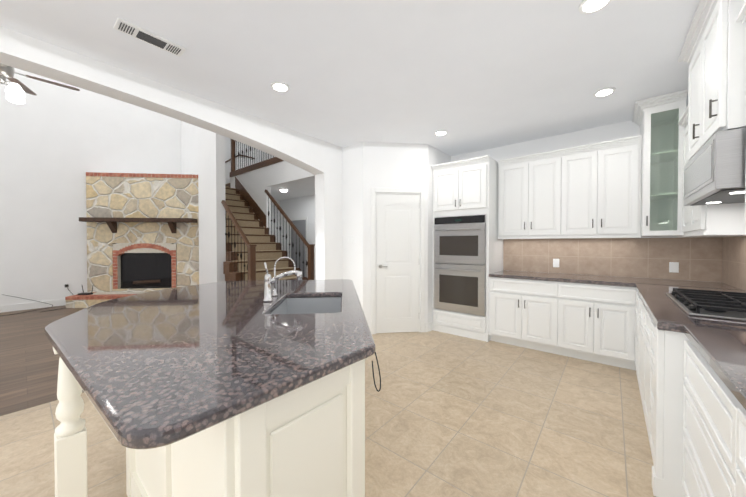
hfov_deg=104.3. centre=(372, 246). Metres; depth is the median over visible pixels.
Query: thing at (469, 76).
ceiling
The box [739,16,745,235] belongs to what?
upper cabinet
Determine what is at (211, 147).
wall
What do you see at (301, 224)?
hall door
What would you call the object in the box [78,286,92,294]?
router
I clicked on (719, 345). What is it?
countertop
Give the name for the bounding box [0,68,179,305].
wall
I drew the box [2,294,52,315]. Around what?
cable
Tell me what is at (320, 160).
wall
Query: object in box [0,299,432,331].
baseboard
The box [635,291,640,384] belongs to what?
base cabinet
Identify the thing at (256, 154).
wall
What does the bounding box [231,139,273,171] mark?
gallery railing
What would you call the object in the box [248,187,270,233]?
wall
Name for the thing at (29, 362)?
floor
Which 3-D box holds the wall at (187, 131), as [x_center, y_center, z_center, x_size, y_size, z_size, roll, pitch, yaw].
[-4.344,-1.778,7.243,1.910,6.000,0.190,1,1,39]
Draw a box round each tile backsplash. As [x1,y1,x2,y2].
[503,237,718,281]
[719,236,745,290]
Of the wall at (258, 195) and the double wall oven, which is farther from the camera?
the wall at (258, 195)
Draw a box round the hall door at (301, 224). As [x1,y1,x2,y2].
[290,217,307,277]
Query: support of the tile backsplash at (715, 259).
attached to the wall at (625, 129)
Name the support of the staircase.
on the floor at (29, 362)
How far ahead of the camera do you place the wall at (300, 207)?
9.22 m
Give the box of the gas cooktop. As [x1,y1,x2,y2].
[666,288,745,320]
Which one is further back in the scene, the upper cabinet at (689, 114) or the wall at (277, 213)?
the wall at (277, 213)
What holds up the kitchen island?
on the floor at (448, 415)
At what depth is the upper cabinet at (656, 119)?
2.96 m
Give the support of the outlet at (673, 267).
attached to the tile backsplash at (715, 259)
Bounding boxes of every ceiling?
[0,0,699,155]
[230,157,314,200]
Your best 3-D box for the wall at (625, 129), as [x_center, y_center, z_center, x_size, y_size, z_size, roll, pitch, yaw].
[2.460,-0.123,4.036,3.100,2.770,0.150,1,1,39]
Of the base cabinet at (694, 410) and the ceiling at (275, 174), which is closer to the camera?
the base cabinet at (694, 410)
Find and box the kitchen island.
[54,363,364,496]
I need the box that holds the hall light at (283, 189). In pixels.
[279,188,287,191]
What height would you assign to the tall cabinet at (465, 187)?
2.470 m
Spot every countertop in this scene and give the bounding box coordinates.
[44,279,375,494]
[489,270,628,286]
[625,277,745,409]
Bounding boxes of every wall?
[0,26,342,279]
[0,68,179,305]
[180,121,195,174]
[196,126,227,283]
[228,138,259,191]
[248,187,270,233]
[260,150,314,279]
[272,200,279,242]
[346,142,413,330]
[414,144,449,322]
[450,120,706,281]
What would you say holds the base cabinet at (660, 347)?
on the floor at (448, 415)
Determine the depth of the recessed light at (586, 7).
1.76 m
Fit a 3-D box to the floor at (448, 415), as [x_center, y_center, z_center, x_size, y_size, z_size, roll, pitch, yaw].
[-0.411,1.344,1.508,4.620,0.100,7.730,1,1,39]
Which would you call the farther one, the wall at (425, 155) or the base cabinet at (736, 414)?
the wall at (425, 155)
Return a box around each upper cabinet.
[497,135,641,238]
[632,89,687,236]
[679,124,738,235]
[683,40,694,167]
[687,203,738,235]
[695,0,745,153]
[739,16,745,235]
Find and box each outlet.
[553,259,558,266]
[669,262,678,272]
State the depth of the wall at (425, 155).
4.29 m
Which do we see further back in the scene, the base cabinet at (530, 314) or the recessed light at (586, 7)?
the base cabinet at (530, 314)
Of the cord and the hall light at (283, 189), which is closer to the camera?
the cord
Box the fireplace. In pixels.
[65,172,198,307]
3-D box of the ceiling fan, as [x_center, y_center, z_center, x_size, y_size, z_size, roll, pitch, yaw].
[-4.339,-3.254,3.409,1.266,2.951,1.234,1,1,39]
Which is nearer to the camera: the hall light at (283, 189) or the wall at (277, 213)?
the hall light at (283, 189)
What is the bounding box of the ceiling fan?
[0,64,79,103]
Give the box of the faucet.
[263,257,301,301]
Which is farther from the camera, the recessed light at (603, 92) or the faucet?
the recessed light at (603, 92)
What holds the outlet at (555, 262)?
attached to the tile backsplash at (715, 259)
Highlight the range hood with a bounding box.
[684,127,745,205]
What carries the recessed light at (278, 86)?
in the ceiling at (469, 76)
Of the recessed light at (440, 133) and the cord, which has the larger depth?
the recessed light at (440, 133)
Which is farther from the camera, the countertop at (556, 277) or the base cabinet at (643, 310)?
the countertop at (556, 277)
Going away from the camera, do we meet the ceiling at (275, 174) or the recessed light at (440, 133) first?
the recessed light at (440, 133)
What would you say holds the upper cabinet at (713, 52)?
attached to the wall at (625, 129)
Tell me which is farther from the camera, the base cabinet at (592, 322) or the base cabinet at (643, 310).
the base cabinet at (592, 322)
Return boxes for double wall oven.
[434,214,485,316]
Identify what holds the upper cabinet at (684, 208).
attached to the wall at (625, 129)
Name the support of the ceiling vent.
in the ceiling at (469, 76)
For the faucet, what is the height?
0.301 m
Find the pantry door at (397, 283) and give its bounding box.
[371,188,424,333]
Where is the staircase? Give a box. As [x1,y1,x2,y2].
[221,154,314,280]
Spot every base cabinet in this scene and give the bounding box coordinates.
[489,277,564,355]
[565,282,636,370]
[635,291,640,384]
[639,299,647,405]
[643,311,678,496]
[679,332,729,496]
[727,391,745,496]
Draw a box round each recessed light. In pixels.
[271,81,289,91]
[434,130,446,135]
[579,0,611,14]
[593,87,615,96]
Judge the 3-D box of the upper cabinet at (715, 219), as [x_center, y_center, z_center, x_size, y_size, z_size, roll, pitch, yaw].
[2.752,-0.635,2.228,0.372,1.030,0.454,1,1,39]
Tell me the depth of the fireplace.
6.46 m
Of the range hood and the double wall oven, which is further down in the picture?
the double wall oven
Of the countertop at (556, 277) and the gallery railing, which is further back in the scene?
the gallery railing
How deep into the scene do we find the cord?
1.22 m
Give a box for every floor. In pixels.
[0,305,84,415]
[0,330,655,496]
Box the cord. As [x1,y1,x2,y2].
[372,352,380,391]
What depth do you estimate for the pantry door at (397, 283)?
4.24 m
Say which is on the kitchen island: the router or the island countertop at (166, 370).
the island countertop at (166, 370)
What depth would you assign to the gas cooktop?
1.75 m
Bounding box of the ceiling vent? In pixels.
[113,17,185,56]
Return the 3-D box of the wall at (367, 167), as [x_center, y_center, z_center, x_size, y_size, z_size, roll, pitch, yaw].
[0.206,-0.131,4.665,0.720,2.770,0.937,1,1,39]
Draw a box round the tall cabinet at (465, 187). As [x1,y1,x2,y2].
[431,155,502,341]
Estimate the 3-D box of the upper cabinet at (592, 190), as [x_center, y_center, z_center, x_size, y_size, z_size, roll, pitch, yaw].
[2.418,-0.656,3.712,1.478,1.095,0.386,1,1,39]

